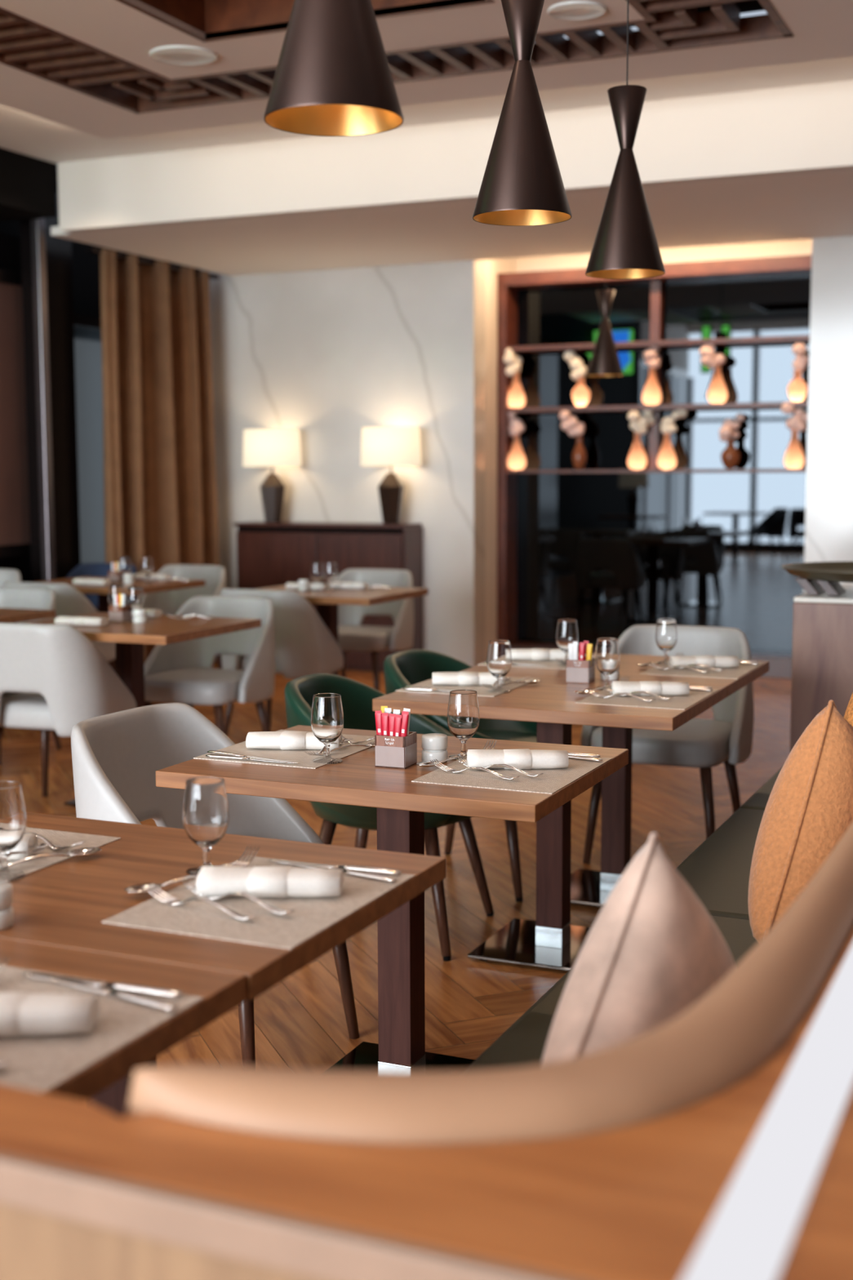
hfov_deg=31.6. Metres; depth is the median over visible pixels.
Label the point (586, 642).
sachet
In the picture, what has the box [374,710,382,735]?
sachet
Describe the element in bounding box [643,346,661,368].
flower spray
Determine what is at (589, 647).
sachet
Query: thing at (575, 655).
sachet
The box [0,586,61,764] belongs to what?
dining chair
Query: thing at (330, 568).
water glass
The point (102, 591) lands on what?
dining table
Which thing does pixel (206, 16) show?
coffer
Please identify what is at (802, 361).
flower spray
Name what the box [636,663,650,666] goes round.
bowl
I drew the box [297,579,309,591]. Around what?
salt shaker
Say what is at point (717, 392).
vase
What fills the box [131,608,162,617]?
napkin
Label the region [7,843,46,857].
fork
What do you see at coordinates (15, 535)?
wall panel
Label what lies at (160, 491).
curtain
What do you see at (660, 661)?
spoon
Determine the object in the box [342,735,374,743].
fork
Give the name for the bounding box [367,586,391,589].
spoon
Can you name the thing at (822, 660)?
base cabinet
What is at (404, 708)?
sachet
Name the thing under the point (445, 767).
fork
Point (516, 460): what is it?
vase
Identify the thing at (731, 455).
vase
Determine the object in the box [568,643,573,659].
sachet
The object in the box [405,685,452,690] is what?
knife
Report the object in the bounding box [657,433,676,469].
vase
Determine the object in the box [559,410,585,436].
flower spray
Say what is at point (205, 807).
water glass
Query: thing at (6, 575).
dining chair
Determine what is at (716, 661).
napkin
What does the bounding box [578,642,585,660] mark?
sachet
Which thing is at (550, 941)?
dining table
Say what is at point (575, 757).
knife
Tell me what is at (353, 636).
dining chair
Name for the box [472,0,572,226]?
pendant lamp
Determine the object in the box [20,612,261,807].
dining table
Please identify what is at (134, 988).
knife
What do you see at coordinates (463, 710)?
water glass
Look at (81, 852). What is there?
bowl
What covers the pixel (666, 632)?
water glass
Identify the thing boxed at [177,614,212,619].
spoon
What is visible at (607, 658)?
water glass
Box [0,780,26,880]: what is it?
water glass
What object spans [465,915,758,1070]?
seat cushion
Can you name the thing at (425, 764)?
bowl
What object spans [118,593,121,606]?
sachet
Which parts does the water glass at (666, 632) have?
glass stem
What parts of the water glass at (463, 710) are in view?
glass stem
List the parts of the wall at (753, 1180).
panel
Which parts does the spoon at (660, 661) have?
handle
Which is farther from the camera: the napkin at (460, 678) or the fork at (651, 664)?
the fork at (651, 664)
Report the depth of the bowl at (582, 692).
4.18 m
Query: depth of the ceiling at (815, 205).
8.88 m
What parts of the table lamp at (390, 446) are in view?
lamp shade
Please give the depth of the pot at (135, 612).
6.23 m
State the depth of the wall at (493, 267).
10.55 m
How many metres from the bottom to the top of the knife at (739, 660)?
0.007 m
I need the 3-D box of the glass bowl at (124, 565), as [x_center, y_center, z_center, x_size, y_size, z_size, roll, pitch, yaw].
[-1.702,-0.412,8.502,0.072,0.106,0.072,3,7,24]
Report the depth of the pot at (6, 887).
2.06 m
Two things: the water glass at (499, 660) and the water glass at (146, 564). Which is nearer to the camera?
the water glass at (499, 660)
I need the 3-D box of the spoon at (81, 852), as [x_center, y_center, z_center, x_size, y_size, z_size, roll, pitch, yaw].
[-0.606,0.347,2.397,0.186,0.015,0.040,-5,8,-36]
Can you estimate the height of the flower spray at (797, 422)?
0.279 m
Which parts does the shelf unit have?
frame, board, shelf, shelf, shelf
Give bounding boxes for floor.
[0,661,791,1070]
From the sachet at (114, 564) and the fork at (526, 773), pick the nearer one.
the fork at (526, 773)
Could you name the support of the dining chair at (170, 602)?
on the floor
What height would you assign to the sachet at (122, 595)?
0.111 m
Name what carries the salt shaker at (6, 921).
on the dining table at (64, 904)
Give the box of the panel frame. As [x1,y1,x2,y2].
[0,232,31,582]
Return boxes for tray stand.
[795,576,846,595]
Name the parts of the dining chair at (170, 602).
backrest, leg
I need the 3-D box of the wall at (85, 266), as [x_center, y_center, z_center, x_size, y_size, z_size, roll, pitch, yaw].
[-4.261,-1.353,6.351,0.200,4.050,12.800,3,7,24]
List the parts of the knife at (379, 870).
blade, handle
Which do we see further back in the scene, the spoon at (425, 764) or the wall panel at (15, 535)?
the wall panel at (15, 535)
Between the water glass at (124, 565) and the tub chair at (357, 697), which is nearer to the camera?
the tub chair at (357, 697)
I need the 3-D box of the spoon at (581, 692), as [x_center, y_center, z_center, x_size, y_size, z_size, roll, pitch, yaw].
[0.487,0.139,4.222,0.186,0.015,0.040,-5,8,-36]
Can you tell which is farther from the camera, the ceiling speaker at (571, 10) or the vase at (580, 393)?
the vase at (580, 393)
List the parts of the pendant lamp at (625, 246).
cord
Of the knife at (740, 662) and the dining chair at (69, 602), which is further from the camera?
the dining chair at (69, 602)
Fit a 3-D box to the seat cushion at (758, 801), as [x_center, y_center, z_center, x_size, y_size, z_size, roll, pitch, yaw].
[1.321,0.461,4.503,0.574,0.085,0.996,3,7,24]
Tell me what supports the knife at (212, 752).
on the placemat at (305, 761)
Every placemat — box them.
[0,826,121,881]
[0,964,203,1093]
[101,855,415,949]
[193,729,374,768]
[395,676,540,697]
[411,748,612,794]
[478,653,595,669]
[575,688,719,710]
[640,660,763,679]
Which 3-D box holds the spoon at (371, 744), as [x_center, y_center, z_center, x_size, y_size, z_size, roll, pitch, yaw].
[-0.163,0.238,3.354,0.186,0.015,0.040,-5,8,-36]
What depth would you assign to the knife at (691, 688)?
4.25 m
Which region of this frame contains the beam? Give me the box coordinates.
[57,80,852,233]
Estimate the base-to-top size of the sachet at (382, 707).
0.111 m
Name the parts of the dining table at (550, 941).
plate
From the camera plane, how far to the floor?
4.82 m
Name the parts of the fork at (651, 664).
handle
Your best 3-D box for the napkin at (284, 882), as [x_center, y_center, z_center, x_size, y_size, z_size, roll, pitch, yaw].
[-0.230,0.356,2.219,0.211,0.038,0.077,0,6,2]
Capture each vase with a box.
[507,372,525,407]
[507,435,525,470]
[572,377,590,406]
[572,435,586,469]
[627,433,646,469]
[641,368,661,404]
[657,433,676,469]
[707,366,727,403]
[720,438,740,469]
[783,431,804,468]
[787,370,807,401]
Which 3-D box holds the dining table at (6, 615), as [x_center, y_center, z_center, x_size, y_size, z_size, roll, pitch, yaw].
[-2.224,0.256,6.753,0.843,0.750,0.729,3,7,24]
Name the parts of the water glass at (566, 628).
glass stem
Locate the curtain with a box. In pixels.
[84,246,221,664]
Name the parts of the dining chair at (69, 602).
backrest, leg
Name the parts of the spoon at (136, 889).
handle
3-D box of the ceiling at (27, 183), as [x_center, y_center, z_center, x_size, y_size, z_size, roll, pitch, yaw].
[-3.583,-2.400,6.812,0.985,0.304,4.800,3,7,24]
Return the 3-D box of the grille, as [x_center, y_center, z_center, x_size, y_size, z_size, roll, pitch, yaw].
[-0.676,-2.357,5.046,3.135,0.119,3.520,3,7,24]
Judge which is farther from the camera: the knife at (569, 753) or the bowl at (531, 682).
the bowl at (531, 682)
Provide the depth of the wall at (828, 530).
9.27 m
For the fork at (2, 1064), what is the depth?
1.56 m
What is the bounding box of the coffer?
[116,0,494,42]
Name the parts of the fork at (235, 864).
handle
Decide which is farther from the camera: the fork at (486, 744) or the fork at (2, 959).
the fork at (486, 744)
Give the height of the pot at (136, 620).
0.026 m
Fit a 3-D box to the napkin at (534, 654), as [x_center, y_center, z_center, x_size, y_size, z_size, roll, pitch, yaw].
[0.376,0.047,4.968,0.211,0.038,0.077,0,6,2]
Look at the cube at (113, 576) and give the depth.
8.54 m
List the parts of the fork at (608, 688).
handle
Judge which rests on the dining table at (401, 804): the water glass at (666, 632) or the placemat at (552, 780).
the placemat at (552, 780)
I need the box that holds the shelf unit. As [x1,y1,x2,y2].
[497,254,812,678]
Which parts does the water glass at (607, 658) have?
glass stem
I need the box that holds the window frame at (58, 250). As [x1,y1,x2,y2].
[19,191,80,582]
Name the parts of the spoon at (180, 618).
handle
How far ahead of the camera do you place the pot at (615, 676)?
4.49 m
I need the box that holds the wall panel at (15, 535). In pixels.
[0,268,30,558]
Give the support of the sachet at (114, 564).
in the cube at (113, 576)
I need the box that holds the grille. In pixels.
[0,0,793,113]
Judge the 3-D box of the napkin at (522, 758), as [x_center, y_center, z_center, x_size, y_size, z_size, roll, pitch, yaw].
[0.191,0.250,3.161,0.211,0.038,0.077,0,6,-1]
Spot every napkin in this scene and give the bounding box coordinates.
[0,991,98,1036]
[7,833,37,860]
[54,615,108,626]
[72,577,111,585]
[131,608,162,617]
[133,573,171,580]
[195,866,343,897]
[245,730,342,750]
[285,582,326,590]
[327,581,368,589]
[432,671,505,685]
[466,748,568,769]
[511,648,565,660]
[611,680,689,695]
[669,655,738,668]
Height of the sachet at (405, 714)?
0.111 m
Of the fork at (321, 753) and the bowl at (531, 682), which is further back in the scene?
the bowl at (531, 682)
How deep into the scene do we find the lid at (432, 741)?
3.22 m
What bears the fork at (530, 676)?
on the placemat at (482, 690)
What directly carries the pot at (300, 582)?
on the salt shaker at (303, 584)
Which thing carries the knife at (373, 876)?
on the placemat at (311, 916)
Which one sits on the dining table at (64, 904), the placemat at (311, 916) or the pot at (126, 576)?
the placemat at (311, 916)
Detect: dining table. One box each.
[0,607,55,622]
[0,812,446,1117]
[0,937,246,1101]
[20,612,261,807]
[29,576,205,705]
[155,724,628,1071]
[256,584,428,675]
[372,674,727,971]
[459,652,769,906]
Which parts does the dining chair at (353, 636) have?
leg, seat, backrest, leg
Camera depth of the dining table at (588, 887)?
4.84 m
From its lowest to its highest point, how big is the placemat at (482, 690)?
0.002 m
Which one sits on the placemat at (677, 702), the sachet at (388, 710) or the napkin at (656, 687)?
the napkin at (656, 687)
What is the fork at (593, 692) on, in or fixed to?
on the placemat at (677, 702)
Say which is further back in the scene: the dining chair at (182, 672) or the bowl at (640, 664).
the dining chair at (182, 672)
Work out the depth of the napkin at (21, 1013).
1.65 m
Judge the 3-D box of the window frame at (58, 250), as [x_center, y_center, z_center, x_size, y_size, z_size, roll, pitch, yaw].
[-2.402,-1.267,9.672,0.150,3.130,0.320,3,7,24]
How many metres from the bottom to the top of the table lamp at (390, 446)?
0.655 m
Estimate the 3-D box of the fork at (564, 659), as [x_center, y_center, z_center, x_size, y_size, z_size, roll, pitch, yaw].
[0.457,0.057,4.893,0.023,0.020,0.212,2,7,20]
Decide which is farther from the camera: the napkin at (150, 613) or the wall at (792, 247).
the wall at (792, 247)
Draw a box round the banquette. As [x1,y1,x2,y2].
[126,766,852,1145]
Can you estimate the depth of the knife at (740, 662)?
4.83 m
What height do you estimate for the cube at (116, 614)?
0.068 m
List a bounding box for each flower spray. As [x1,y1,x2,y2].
[503,348,522,376]
[507,413,525,436]
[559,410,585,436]
[563,350,586,380]
[627,409,655,434]
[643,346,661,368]
[660,409,688,434]
[699,343,725,368]
[719,413,745,441]
[780,402,808,431]
[792,342,809,371]
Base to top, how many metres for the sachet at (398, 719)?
0.111 m
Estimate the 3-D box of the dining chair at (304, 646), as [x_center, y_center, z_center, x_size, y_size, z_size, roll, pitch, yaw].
[-0.745,0.122,7.697,0.568,0.802,0.555,3,7,24]
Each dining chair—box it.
[0,568,22,693]
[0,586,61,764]
[0,622,136,796]
[2,581,115,728]
[65,563,137,609]
[71,702,359,1066]
[142,564,226,668]
[143,595,275,733]
[219,587,343,736]
[334,568,413,691]
[580,624,754,863]
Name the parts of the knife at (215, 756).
handle, blade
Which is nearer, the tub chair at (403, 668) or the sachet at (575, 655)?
the sachet at (575, 655)
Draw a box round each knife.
[22,972,182,998]
[40,973,177,1011]
[205,754,299,763]
[206,750,287,762]
[269,859,401,875]
[279,859,397,882]
[403,687,478,693]
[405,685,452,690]
[484,662,550,666]
[568,752,600,757]
[568,755,603,761]
[689,685,711,688]
[689,687,712,691]
[738,660,755,662]
[738,661,759,665]
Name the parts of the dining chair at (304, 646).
leg, seat, leg, backrest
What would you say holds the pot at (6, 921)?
on the salt shaker at (6, 921)
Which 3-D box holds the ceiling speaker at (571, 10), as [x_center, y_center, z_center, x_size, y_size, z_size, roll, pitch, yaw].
[0.568,-2.372,5.681,0.220,0.010,0.220,3,7,24]
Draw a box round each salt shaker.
[0,880,13,930]
[123,573,133,584]
[132,608,146,623]
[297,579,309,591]
[421,733,447,763]
[600,665,619,680]
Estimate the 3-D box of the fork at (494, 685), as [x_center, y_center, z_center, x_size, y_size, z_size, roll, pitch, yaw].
[0.203,0.122,4.320,0.023,0.020,0.212,2,7,20]
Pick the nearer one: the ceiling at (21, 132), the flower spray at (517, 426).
the ceiling at (21, 132)
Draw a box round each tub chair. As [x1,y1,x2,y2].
[284,673,493,961]
[383,648,537,902]
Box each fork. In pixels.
[0,956,9,971]
[0,1061,10,1066]
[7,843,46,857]
[24,832,84,850]
[31,844,48,850]
[142,882,257,919]
[155,577,191,581]
[164,613,214,618]
[181,876,294,915]
[186,846,259,890]
[303,738,347,755]
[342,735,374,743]
[366,585,395,588]
[430,759,519,779]
[454,755,543,777]
[459,739,496,764]
[483,677,509,688]
[504,675,530,681]
[555,657,566,662]
[585,688,656,701]
[603,686,673,699]
[607,676,629,692]
[647,661,711,672]
[663,659,725,671]
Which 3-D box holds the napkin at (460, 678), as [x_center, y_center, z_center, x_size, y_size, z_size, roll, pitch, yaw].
[0.122,0.112,4.395,0.211,0.038,0.077,0,6,0]
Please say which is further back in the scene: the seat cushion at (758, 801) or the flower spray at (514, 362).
the flower spray at (514, 362)
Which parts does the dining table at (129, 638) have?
plate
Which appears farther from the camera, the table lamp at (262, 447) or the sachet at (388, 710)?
the table lamp at (262, 447)
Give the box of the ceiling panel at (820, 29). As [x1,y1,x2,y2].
[0,0,852,139]
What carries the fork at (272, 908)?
on the placemat at (311, 916)
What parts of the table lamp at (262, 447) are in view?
lamp shade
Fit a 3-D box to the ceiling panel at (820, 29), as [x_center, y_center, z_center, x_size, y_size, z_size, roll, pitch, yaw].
[0.601,-2.271,4.622,6.790,0.025,4.120,3,7,24]
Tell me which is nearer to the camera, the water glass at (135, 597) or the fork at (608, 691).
the fork at (608, 691)
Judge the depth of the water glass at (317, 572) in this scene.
7.94 m
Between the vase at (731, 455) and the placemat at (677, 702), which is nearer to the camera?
the placemat at (677, 702)
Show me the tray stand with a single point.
(811, 586)
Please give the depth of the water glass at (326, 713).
3.21 m
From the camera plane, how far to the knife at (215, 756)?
3.26 m
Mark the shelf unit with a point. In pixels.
(608, 546)
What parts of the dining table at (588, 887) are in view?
plate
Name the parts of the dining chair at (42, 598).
backrest, leg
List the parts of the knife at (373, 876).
blade, handle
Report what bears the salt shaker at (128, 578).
on the dining table at (102, 591)
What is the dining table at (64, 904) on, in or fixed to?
on the floor
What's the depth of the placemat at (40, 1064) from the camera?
1.66 m
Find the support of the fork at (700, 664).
on the placemat at (735, 673)
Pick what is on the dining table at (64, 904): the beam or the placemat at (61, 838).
the placemat at (61, 838)
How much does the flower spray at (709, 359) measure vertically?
0.258 m
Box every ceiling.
[0,56,852,164]
[0,147,56,222]
[50,170,852,275]
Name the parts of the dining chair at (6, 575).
backrest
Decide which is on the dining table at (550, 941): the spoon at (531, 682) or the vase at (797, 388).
the spoon at (531, 682)
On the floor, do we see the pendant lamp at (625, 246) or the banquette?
the banquette
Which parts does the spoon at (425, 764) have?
handle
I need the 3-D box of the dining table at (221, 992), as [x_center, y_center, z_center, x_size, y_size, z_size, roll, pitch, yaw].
[-0.733,0.803,1.800,0.843,0.750,0.623,3,7,24]
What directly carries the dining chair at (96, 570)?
on the floor
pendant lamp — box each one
[263,0,403,136]
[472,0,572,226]
[585,0,665,279]
[586,279,623,376]
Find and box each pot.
[0,880,13,909]
[0,906,13,930]
[123,573,133,579]
[123,579,133,584]
[132,608,146,616]
[133,616,146,623]
[297,579,308,585]
[297,585,309,591]
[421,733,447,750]
[421,749,447,763]
[600,671,619,680]
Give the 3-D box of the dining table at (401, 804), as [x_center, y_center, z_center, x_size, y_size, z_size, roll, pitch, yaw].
[-0.056,0.632,3.309,0.843,0.750,0.623,3,7,24]
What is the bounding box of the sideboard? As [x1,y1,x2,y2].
[233,521,423,671]
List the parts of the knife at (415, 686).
handle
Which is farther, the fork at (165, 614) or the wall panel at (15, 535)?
the wall panel at (15, 535)
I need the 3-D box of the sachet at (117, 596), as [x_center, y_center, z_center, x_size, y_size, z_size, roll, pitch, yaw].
[-1.290,-0.136,6.306,0.017,0.110,0.007,2,7,22]
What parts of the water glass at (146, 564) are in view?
glass stem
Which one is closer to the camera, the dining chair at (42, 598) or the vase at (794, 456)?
the dining chair at (42, 598)
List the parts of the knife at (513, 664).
blade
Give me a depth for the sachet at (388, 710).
3.19 m
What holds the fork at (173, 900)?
on the placemat at (311, 916)
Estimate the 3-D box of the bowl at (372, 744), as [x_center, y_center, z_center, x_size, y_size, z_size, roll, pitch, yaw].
[-0.111,0.237,3.392,0.056,0.009,0.040,-5,8,-36]
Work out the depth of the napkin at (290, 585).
7.98 m
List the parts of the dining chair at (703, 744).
leg, seat, backrest, leg, leg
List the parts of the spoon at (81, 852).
handle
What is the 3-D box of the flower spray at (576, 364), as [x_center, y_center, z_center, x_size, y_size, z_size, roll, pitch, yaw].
[1.032,-1.866,10.428,0.131,0.278,0.167,-4,8,-33]
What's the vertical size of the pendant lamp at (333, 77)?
1.177 m
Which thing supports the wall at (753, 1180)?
on the floor
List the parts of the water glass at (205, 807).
glass stem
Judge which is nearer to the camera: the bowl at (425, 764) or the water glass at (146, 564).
the bowl at (425, 764)
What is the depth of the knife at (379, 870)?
2.34 m
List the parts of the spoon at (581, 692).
handle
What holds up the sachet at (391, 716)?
in the holder at (390, 752)
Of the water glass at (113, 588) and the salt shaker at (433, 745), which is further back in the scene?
the water glass at (113, 588)
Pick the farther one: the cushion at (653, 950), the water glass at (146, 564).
the water glass at (146, 564)
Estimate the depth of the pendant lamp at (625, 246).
4.12 m
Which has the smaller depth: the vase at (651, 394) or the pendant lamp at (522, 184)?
the pendant lamp at (522, 184)
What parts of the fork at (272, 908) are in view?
handle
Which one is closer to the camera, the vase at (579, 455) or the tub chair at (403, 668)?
the tub chair at (403, 668)
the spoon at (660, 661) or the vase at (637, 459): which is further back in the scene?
the vase at (637, 459)
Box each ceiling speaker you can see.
[149,45,217,66]
[547,0,606,20]
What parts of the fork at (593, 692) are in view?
handle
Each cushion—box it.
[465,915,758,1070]
[541,832,735,1064]
[675,808,764,919]
[738,766,782,809]
[747,699,852,942]
[844,693,852,726]
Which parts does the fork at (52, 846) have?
handle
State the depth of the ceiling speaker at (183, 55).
6.26 m
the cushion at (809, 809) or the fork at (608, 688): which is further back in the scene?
the fork at (608, 688)
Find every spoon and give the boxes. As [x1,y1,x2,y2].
[0,847,101,866]
[124,874,197,893]
[164,578,189,582]
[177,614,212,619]
[316,742,374,754]
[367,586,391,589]
[415,755,466,767]
[495,680,541,688]
[573,686,611,694]
[636,660,669,666]
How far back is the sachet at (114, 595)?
6.31 m
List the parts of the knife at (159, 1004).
blade, handle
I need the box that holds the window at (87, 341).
[73,314,105,611]
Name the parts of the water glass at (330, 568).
glass stem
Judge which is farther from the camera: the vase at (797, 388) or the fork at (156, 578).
the vase at (797, 388)
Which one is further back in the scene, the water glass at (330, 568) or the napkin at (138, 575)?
the napkin at (138, 575)
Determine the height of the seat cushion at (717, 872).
0.085 m
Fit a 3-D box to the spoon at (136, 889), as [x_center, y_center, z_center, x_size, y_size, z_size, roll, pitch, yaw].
[-0.364,0.361,2.258,0.186,0.015,0.040,-5,8,-36]
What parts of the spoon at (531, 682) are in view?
handle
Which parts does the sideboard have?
door, door, panel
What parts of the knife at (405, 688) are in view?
handle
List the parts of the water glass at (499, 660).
glass stem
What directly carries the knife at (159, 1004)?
on the placemat at (40, 1064)
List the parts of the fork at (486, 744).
handle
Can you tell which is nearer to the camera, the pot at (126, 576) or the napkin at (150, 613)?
the napkin at (150, 613)
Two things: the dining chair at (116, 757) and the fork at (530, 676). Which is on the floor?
the dining chair at (116, 757)
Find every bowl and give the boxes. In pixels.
[66,847,101,857]
[118,557,131,575]
[177,617,189,619]
[366,742,374,746]
[415,760,439,767]
[524,680,541,684]
[573,690,590,694]
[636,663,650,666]
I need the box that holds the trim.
[30,217,55,581]
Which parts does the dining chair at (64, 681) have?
leg, seat, leg, backrest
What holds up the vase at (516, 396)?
on the shelf unit
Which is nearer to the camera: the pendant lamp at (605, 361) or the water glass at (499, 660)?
the water glass at (499, 660)
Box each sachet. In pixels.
[113,562,115,571]
[113,594,116,606]
[116,594,119,606]
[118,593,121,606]
[121,594,124,606]
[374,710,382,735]
[381,706,387,712]
[381,712,388,735]
[384,707,391,713]
[388,713,395,736]
[393,709,400,715]
[394,714,402,736]
[400,711,408,736]
[403,707,410,735]
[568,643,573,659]
[573,642,578,660]
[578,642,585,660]
[583,640,588,660]
[586,644,592,664]
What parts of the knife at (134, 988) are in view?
blade, handle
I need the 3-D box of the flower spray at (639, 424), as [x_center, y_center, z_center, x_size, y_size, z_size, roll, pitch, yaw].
[1.462,-1.455,10.277,0.228,0.269,0.116,-4,7,-29]
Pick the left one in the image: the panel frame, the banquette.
the panel frame
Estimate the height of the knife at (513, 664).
0.007 m
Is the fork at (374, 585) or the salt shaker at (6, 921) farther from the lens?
the fork at (374, 585)
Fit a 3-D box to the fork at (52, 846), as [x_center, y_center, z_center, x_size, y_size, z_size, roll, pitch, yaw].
[-0.649,0.332,2.515,0.212,0.020,0.023,5,8,37]
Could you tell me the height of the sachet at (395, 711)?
0.110 m
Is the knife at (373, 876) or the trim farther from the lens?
the trim
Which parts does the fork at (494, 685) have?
handle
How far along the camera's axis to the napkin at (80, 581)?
8.34 m
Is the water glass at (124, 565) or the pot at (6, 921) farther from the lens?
the water glass at (124, 565)
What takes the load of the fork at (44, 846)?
on the placemat at (61, 838)
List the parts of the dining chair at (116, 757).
backrest, leg, leg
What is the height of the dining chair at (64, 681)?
0.802 m
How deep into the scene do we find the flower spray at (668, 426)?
10.16 m
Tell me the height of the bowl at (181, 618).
0.009 m
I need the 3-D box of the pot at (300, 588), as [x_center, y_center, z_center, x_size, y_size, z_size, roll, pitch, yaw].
[-0.649,-0.274,7.952,0.056,0.026,0.056,3,7,24]
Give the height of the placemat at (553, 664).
0.002 m
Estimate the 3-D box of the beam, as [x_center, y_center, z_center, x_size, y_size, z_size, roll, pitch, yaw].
[1.625,-2.437,7.207,8.200,0.415,0.120,3,7,24]
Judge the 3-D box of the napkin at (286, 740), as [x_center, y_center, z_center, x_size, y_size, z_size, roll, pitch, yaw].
[-0.298,0.226,3.390,0.211,0.038,0.077,0,6,2]
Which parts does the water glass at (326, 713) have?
glass stem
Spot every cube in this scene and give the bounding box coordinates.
[107,570,124,582]
[108,604,132,622]
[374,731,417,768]
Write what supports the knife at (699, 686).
on the placemat at (677, 702)
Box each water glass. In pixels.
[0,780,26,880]
[107,584,124,605]
[118,557,131,583]
[126,586,143,622]
[140,557,153,583]
[182,776,228,875]
[310,562,324,590]
[311,693,343,764]
[324,562,337,591]
[447,689,479,759]
[486,640,511,693]
[555,618,577,665]
[595,637,620,690]
[655,617,677,664]
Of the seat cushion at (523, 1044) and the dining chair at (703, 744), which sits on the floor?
the dining chair at (703, 744)
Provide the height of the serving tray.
0.038 m
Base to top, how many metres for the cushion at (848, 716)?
0.556 m
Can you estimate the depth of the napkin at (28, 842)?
2.41 m
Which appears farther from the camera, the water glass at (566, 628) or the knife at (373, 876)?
the water glass at (566, 628)
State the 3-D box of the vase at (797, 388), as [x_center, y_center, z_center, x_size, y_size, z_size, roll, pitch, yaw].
[2.422,-1.655,9.834,0.126,0.200,0.126,3,7,24]
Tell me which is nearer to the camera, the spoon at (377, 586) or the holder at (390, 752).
the holder at (390, 752)
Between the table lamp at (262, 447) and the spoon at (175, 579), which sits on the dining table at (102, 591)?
the spoon at (175, 579)
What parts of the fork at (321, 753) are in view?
handle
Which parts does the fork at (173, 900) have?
handle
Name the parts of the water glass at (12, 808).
glass stem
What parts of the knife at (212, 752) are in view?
handle, blade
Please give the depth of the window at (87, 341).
10.29 m
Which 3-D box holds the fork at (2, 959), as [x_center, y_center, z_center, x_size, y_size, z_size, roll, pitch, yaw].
[-0.557,0.410,1.754,0.023,0.020,0.212,2,7,20]
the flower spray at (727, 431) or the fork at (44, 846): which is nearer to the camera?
the fork at (44, 846)
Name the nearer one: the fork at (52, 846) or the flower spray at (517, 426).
the fork at (52, 846)
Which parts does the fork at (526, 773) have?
handle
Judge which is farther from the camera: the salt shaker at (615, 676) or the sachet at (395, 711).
the salt shaker at (615, 676)
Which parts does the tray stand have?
leg, leg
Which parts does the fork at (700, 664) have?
handle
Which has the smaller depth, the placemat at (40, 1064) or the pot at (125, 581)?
the placemat at (40, 1064)
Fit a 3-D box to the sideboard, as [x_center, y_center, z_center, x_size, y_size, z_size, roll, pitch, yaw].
[-0.698,-0.317,10.637,1.345,1.016,0.303,3,7,24]
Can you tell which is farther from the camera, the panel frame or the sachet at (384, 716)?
the panel frame
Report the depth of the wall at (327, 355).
10.52 m
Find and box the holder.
[566,657,595,684]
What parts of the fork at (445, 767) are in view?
handle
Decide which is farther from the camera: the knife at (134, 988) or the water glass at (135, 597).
the water glass at (135, 597)
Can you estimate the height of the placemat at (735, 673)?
0.002 m
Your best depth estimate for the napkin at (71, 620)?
6.12 m
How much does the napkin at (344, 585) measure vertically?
0.038 m
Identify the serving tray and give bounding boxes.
[781,561,852,582]
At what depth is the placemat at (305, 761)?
3.33 m
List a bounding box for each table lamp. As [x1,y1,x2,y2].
[242,428,301,522]
[360,426,421,524]
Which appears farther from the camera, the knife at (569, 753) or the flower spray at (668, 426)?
the flower spray at (668, 426)
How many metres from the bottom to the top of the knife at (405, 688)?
0.007 m
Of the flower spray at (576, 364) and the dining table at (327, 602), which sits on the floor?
the dining table at (327, 602)
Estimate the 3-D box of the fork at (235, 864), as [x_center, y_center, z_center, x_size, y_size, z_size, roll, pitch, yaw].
[-0.310,0.349,2.294,0.023,0.020,0.212,2,7,20]
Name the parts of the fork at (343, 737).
handle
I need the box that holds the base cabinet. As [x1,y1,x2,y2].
[790,583,852,751]
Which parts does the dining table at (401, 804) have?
plate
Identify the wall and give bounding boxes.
[0,163,201,318]
[0,931,852,1279]
[201,259,485,666]
[485,257,515,660]
[515,239,812,272]
[804,235,852,592]
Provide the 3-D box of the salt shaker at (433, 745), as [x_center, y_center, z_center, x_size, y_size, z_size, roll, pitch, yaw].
[0.017,0.233,3.240,0.056,0.058,0.056,3,7,24]
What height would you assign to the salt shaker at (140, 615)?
0.058 m
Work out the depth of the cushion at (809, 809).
2.72 m

